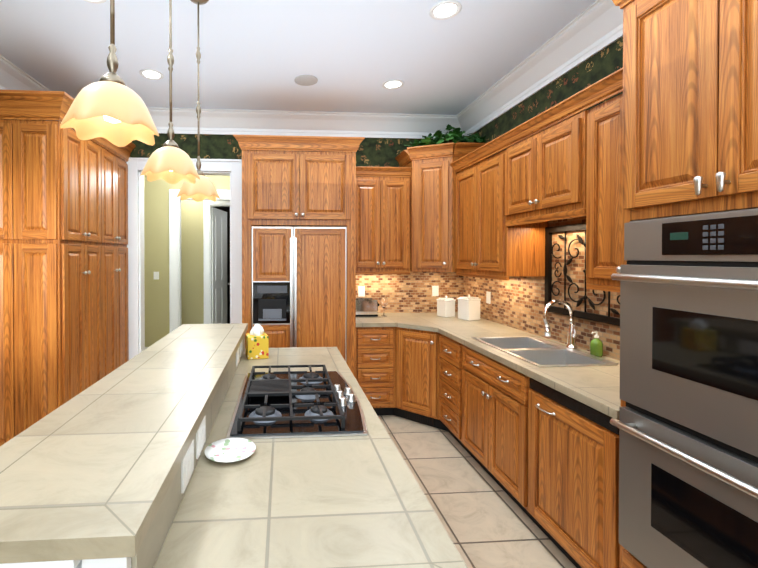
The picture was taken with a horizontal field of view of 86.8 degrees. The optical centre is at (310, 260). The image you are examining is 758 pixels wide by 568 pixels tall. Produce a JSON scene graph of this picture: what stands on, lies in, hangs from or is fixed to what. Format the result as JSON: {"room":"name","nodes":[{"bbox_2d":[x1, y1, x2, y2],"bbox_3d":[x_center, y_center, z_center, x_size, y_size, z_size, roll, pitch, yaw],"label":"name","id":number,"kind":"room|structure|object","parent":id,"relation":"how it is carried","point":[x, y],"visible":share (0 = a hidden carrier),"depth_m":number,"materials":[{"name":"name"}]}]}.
{"room":"kitchen","nodes":[
{"label":"kitchen","id":0,"kind":"room"},
{"bbox_2d":[144,175,229,346],"bbox_3d":[-1.894,-0.051,6.179,2.750,3.050,0.120,0,1,-4],"label":"wall","id":1,"kind":"structure","parent":0,"point":[156,225],"depth_m":6.09,"materials":[{"name":"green paint"}]},
{"bbox_2d":[154,272,158,278],"bbox_3d":[-2.373,0.235,6.082,0.080,0.120,0.011,0,1,-4],"label":"light switch","id":2,"kind":"object","parent":1,"relation":"attached to","point":[156,275],"visible":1,"depth_m":6.08,"materials":[{"name":"white plastic"}]},
{"bbox_2d":[126,157,241,359],"bbox_3d":[-1.925,0.196,5.586,2.407,2.567,2.904,0,1,-4],"label":"door frame","id":3,"kind":"structure","parent":1,"relation":"attached to","point":[231,198],"depth_m":4.22,"materials":[{"name":"white paint"}]},
{"bbox_2d":[212,207,229,323],"bbox_3d":[-1.670,0.254,7.404,0.241,2.400,0.794,0,1,-4],"label":"hall door","id":4,"kind":"structure","parent":1,"relation":"in","point":[219,266],"depth_m":7.31,"materials":[{"name":"white paint"}]},
{"bbox_2d":[94,133,463,312],"bbox_3d":[-0.429,-0.034,4.325,4.480,3.050,0.120,0,1,-4],"label":"wall","id":5,"kind":"structure","parent":0,"point":[411,292],"depth_m":4.34,"materials":[{"name":"tile"}]},
{"bbox_2d":[0,55,74,130],"bbox_3d":[-2.249,-1.419,0.645,0.150,0.217,6.950,0,1,-4],"label":"crown molding","id":6,"kind":"structure","parent":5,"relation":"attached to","point":[12,77],"depth_m":3.22,"materials":[{"name":"white paint"}]},
{"bbox_2d":[147,107,455,138],"bbox_3d":[-0.415,-1.450,4.178,3.930,0.217,0.150,0,1,-4],"label":"crown molding","id":7,"kind":"structure","parent":5,"relation":"attached to","point":[184,120],"depth_m":4.20,"materials":[{"name":"white paint"}]},
{"bbox_2d":[358,286,364,296],"bbox_3d":[0.563,0.341,4.331,0.072,0.116,0.007,0,1,-4],"label":"outlet","id":8,"kind":"object","parent":5,"relation":"attached to","point":[361,291],"depth_m":4.33,"materials":[{"name":"white plastic"}]},
{"bbox_2d":[356,166,411,273],"bbox_3d":[0.700,-0.398,4.144,0.625,1.080,0.382,0,1,-4],"label":"upper cabinet","id":9,"kind":"object","parent":5,"relation":"attached to","point":[382,220],"visible":0.88,"depth_m":3.99,"materials":[{"name":"brown wood"}]},
{"bbox_2d":[432,286,438,295],"bbox_3d":[1.390,0.340,4.387,0.072,0.116,0.007,0,1,-4],"label":"outlet","id":10,"kind":"object","parent":5,"relation":"attached to","point":[435,289],"depth_m":4.39,"materials":[{"name":"white plastic"}]},
{"bbox_2d":[395,142,488,271],"bbox_3d":[1.341,-0.507,4.069,0.777,1.240,0.617,0,1,-4],"label":"upper cabinet","id":11,"kind":"object","parent":5,"relation":"attached to","point":[432,209],"visible":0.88,"depth_m":3.89,"materials":[{"name":"brown wood"}]},
{"bbox_2d":[404,124,485,146],"bbox_3d":[1.343,-1.265,4.051,0.782,0.274,0.631,0,1,-4],"label":"potted plant","id":12,"kind":"object","parent":11,"relation":"on","point":[455,135],"visible":0.62,"depth_m":3.93,"materials":[{"name":"green plant"}]},
{"bbox_2d":[0,0,596,114],"bbox_3d":[-0.606,-1.599,3.086,7.400,0.100,12.000,0,1,-4],"label":"ceiling","id":13,"kind":"structure","parent":0,"point":[353,56],"depth_m":2.87,"materials":[{"name":"white paint"}]},
{"bbox_2d":[84,0,106,3],"bbox_3d":[-1.272,-1.536,2.269,0.189,0.008,0.189,0,1,41],"label":"recessed light","id":14,"kind":"object","parent":13,"relation":"in","point":[91,1],"depth_m":2.34,"materials":[{"name":"white paint"}]},
{"bbox_2d":[60,0,158,146],"bbox_3d":[-0.543,-0.939,1.091,0.240,1.183,0.244,0,1,-4],"label":"pendant light","id":15,"kind":"object","parent":13,"relation":"hanging from","point":[110,106],"visible":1,"depth_m":1.07,"materials":[{"name":"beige glass"}]},
{"bbox_2d":[139,69,163,79],"bbox_3d":[-1.322,-1.545,3.288,0.189,0.008,0.189,0,1,41],"label":"recessed light","id":16,"kind":"object","parent":13,"relation":"in","point":[151,74],"depth_m":3.29,"materials":[{"name":"white paint"}]},
{"bbox_2d":[140,0,199,183],"bbox_3d":[-0.603,-0.944,1.719,0.240,1.183,0.244,0,1,-4],"label":"pendant light","id":17,"kind":"object","parent":13,"relation":"hanging from","point":[170,162],"visible":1,"depth_m":1.70,"materials":[{"name":"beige glass"}]},
{"bbox_2d":[177,0,219,201],"bbox_3d":[-0.648,-0.949,2.307,0.240,1.183,0.244,0,1,-4],"label":"pendant light","id":18,"kind":"object","parent":13,"relation":"hanging from","point":[202,188],"visible":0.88,"depth_m":2.30,"materials":[{"name":"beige glass"}]},
{"bbox_2d":[294,75,317,85],"bbox_3d":[-0.036,-1.546,3.396,0.200,0.009,0.200,0,1,-4],"label":"ceiling vent","id":19,"kind":"object","parent":13,"relation":"in","point":[305,80],"visible":1,"depth_m":3.38,"materials":[{"name":"grey"}]},
{"bbox_2d":[382,79,403,88],"bbox_3d":[0.730,-1.547,3.478,0.189,0.008,0.189,0,1,41],"label":"recessed light","id":20,"kind":"object","parent":13,"relation":"in","point":[390,84],"depth_m":3.48,"materials":[{"name":"white paint"}]},
{"bbox_2d":[429,0,461,19],"bbox_3d":[0.831,-1.538,2.433,0.189,0.008,0.189,0,1,41],"label":"recessed light","id":21,"kind":"object","parent":13,"relation":"in","point":[446,9],"depth_m":2.43,"materials":[{"name":"white paint"}]},
{"bbox_2d":[378,415,575,567],"bbox_3d":[-0.606,1.551,3.114,7.400,0.100,12.000,0,1,-4],"label":"floor","id":22,"kind":"structure","parent":0,"point":[486,521],"depth_m":2.43,"materials":[{"name":"tile"}]},
{"bbox_2d":[0,90,107,445],"bbox_3d":[-2.157,0.151,3.200,0.640,2.700,0.707,0,1,-4],"label":"tall cabinet","id":23,"kind":"object","parent":22,"relation":"on","point":[63,265],"depth_m":2.87,"materials":[{"name":"brown wood"}]},
{"bbox_2d":[108,141,131,373],"bbox_3d":[-2.196,0.145,3.781,0.640,2.700,0.687,0,1,-4],"label":"tall cabinet","id":24,"kind":"object","parent":22,"relation":"on","point":[118,343],"depth_m":3.85,"materials":[{"name":"brown wood"}]},
{"bbox_2d":[0,331,467,567],"bbox_3d":[-0.267,0.997,1.699,1.036,1.034,2.070,0,1,-4],"label":"kitchen island","id":25,"kind":"object","parent":22,"relation":"on","point":[332,501],"depth_m":0.97,"materials":[{"name":"beige tile"}]},
{"bbox_2d":[0,323,247,554],"bbox_3d":[-0.579,0.462,1.673,0.440,0.036,2.080,0,1,-4],"label":"island countertop","id":26,"kind":"structure","parent":25,"relation":"on","point":[92,474],"depth_m":0.93,"materials":[{"name":"beige tile"}]},
{"bbox_2d":[205,438,255,462],"bbox_3d":[-0.251,0.600,1.240,0.158,0.014,0.158,0,1,-4],"label":"plate","id":27,"kind":"object","parent":25,"relation":"on","point":[225,450],"visible":0.98,"depth_m":1.25,"materials":[{"name":"white ceramic"}]},
{"bbox_2d":[246,324,268,359],"bbox_3d":[-0.331,0.494,2.442,0.125,0.204,0.125,0,1,-16],"label":"tissue box","id":28,"kind":"object","parent":25,"relation":"on","point":[257,342],"visible":1,"depth_m":2.39,"materials":[{"name":"yellow cardboard"}]},
{"bbox_2d":[226,364,367,438],"bbox_3d":[-0.053,0.575,1.719,0.515,0.055,0.740,0,1,-4],"label":"gas cooktop","id":29,"kind":"object","parent":25,"relation":"in","point":[294,404],"visible":1,"depth_m":1.56,"materials":[{"name":"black metal"}]},
{"bbox_2d":[233,134,364,377],"bbox_3d":[-0.120,0.189,3.910,1.178,2.610,0.747,0,1,-4],"label":"tall cabinet","id":30,"kind":"object","parent":22,"relation":"on","point":[288,181],"visible":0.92,"depth_m":3.58,"materials":[{"name":"brown wood"}]},
{"bbox_2d":[252,226,346,361],"bbox_3d":[-0.119,0.590,3.895,0.864,1.810,0.690,0,1,-4],"label":"refrigerator","id":31,"kind":"object","parent":22,"relation":"on","point":[298,286],"visible":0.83,"depth_m":3.57,"materials":[{"name":"brown wood"}]},
{"bbox_2d":[356,327,395,415],"bbox_3d":[0.619,1.060,3.996,0.442,0.868,0.690,0,1,-4],"label":"base cabinet","id":32,"kind":"object","parent":22,"relation":"on","point":[375,346],"depth_m":3.71,"materials":[{"name":"brown wood"}]},
{"bbox_2d":[396,327,431,425],"bbox_3d":[1.266,1.060,3.922,0.948,0.868,0.927,0,1,-4],"label":"base cabinet","id":33,"kind":"object","parent":22,"relation":"on","point":[413,347],"depth_m":3.59,"materials":[{"name":"brown wood"}]},
{"bbox_2d":[405,410,433,425],"bbox_3d":[0.998,1.447,3.626,0.280,0.076,0.013,0,1,41],"label":"air vent grille","id":34,"kind":"object","parent":33,"relation":"attached to","point":[420,418],"visible":0.98,"depth_m":3.62,"materials":[{"name":"black metal"}]},
{"bbox_2d":[432,332,515,443],"bbox_3d":[1.429,1.066,3.275,0.711,0.868,0.494,0,1,-4],"label":"base cabinet","id":35,"kind":"object","parent":22,"relation":"on","point":[450,357],"depth_m":3.20,"materials":[{"name":"brown wood"}]},
{"bbox_2d":[460,371,523,510],"bbox_3d":[1.500,1.186,2.622,0.658,0.640,0.820,0,1,-4],"label":"base cabinet","id":36,"kind":"object","parent":22,"relation":"on","point":[491,402],"depth_m":2.51,"materials":[{"name":"brown wood"}]},
{"bbox_2d":[524,375,619,567],"bbox_3d":[1.549,1.078,1.914,0.658,0.868,0.598,0,1,-4],"label":"dishwasher","id":37,"kind":"object","parent":22,"relation":"on","point":[546,458],"depth_m":1.85,"materials":[{"name":"brown wood"}]},
{"bbox_2d":[356,312,620,419],"bbox_3d":[1.136,0.613,2.978,1.335,0.040,2.785,0,1,-4],"label":"countertop","id":38,"kind":"structure","parent":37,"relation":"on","point":[597,388],"depth_m":2.38,"materials":[{"name":"beige tile"}]},
{"bbox_2d":[356,298,378,316],"bbox_3d":[0.580,0.493,4.157,0.290,0.177,0.160,0,1,-4],"label":"toaster","id":39,"kind":"object","parent":38,"relation":"on","point":[366,307],"visible":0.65,"depth_m":4.08,"materials":[{"name":"silver metal"}]},
{"bbox_2d":[380,298,387,315],"bbox_3d":[0.768,0.486,4.120,0.076,0.190,0.076,0,1,-4],"label":"wine glass","id":40,"kind":"object","parent":38,"relation":"on","point":[383,302],"visible":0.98,"depth_m":4.09,"materials":[{"name":"clear glass"}]},
{"bbox_2d":[436,296,455,316],"bbox_3d":[1.410,0.474,4.104,0.138,0.216,0.138,0,1,-22],"label":"canister","id":41,"kind":"object","parent":38,"relation":"on","point":[445,306],"visible":1,"depth_m":4.05,"materials":[{"name":"white ceramic"}]},
{"bbox_2d":[457,295,480,320],"bbox_3d":[1.574,0.460,3.914,0.158,0.246,0.158,0,1,-22],"label":"canister","id":42,"kind":"object","parent":38,"relation":"on","point":[468,307],"visible":1,"depth_m":3.86,"materials":[{"name":"white ceramic"}]},
{"bbox_2d":[471,336,618,366],"bbox_3d":[1.501,0.688,2.628,0.494,0.196,0.804,0,1,-4],"label":"stainless steel sink","id":43,"kind":"object","parent":38,"relation":"in","point":[538,352],"visible":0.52,"depth_m":2.61,"materials":[{"name":"silver metal"}]},
{"bbox_2d":[543,299,577,348],"bbox_3d":[1.681,0.425,2.643,0.238,0.328,0.099,0,1,-4],"label":"gooseneck faucet","id":44,"kind":"object","parent":38,"relation":"on","point":[572,335],"visible":1,"depth_m":2.65,"materials":[{"name":"silver metal"}]},
{"bbox_2d":[590,331,602,356],"bbox_3d":[1.785,0.520,2.466,0.072,0.152,0.065,0,1,-4],"label":"soap dispenser","id":45,"kind":"object","parent":38,"relation":"on","point":[596,346],"visible":0.98,"depth_m":2.45,"materials":[{"name":"green plastic"}]},
{"bbox_2d":[612,0,757,567],"bbox_3d":[1.554,0.178,1.240,0.737,2.680,0.899,0,1,-4],"label":"tall cabinet","id":46,"kind":"object","parent":22,"relation":"on","point":[690,114],"visible":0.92,"depth_m":1.31,"materials":[{"name":"brown wood"}]},
{"bbox_2d":[610,208,757,567],"bbox_3d":[1.530,0.483,1.240,0.735,1.264,0.644,0,1,-4],"label":"double wall oven","id":47,"kind":"object","parent":46,"relation":"in","point":[686,423],"visible":1,"depth_m":1.27,"materials":[{"name":"silver metal"}]},
{"bbox_2d":[463,37,622,360],"bbox_3d":[1.996,-0.005,0.947,0.100,3.050,6.950,0,1,-4],"label":"wall","id":48,"kind":"structure","parent":0,"point":[517,302],"depth_m":2.90,"materials":[{"name":"tile"}]},
{"bbox_2d":[486,291,490,303],"bbox_3d":[1.743,0.365,3.865,0.007,0.116,0.072,0,1,-4],"label":"outlet","id":49,"kind":"object","parent":48,"relation":"attached to","point":[488,294],"depth_m":3.86,"materials":[{"name":"white plastic"}]},
{"bbox_2d":[454,147,547,278],"bbox_3d":[1.601,-0.361,3.410,0.347,0.960,0.870,0,1,-4],"label":"upper cabinet","id":50,"kind":"object","parent":48,"relation":"attached to","point":[488,247],"depth_m":3.19,"materials":[{"name":"brown wood"}]},
{"bbox_2d":[456,0,622,135],"bbox_3d":[1.872,-1.421,0.926,0.150,0.217,6.950,0,1,-4],"label":"crown molding","id":51,"kind":"structure","parent":48,"relation":"attached to","point":[594,28],"depth_m":2.87,"materials":[{"name":"white paint"}]},
{"bbox_2d":[498,91,609,222],"bbox_3d":[1.651,-0.609,2.584,0.359,0.630,0.781,0,1,-4],"label":"upper cabinet","id":52,"kind":"object","parent":48,"relation":"attached to","point":[512,199],"depth_m":2.49,"materials":[{"name":"brown wood"}]},
{"bbox_2d":[544,223,619,325],"bbox_3d":[1.815,0.071,2.604,0.032,0.630,0.780,0,1,-4],"label":"wall art","id":53,"kind":"object","parent":48,"relation":"attached to","point":[549,231],"visible":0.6,"depth_m":2.77,"materials":[{"name":"black metal"}]},
{"bbox_2d":[578,87,622,290],"bbox_3d":[1.704,-0.348,1.905,0.347,0.960,0.585,0,1,-4],"label":"upper cabinet","id":54,"kind":"object","parent":48,"relation":"attached to","point":[602,123],"depth_m":2.05,"materials":[{"name":"brown wood"}]}
]}

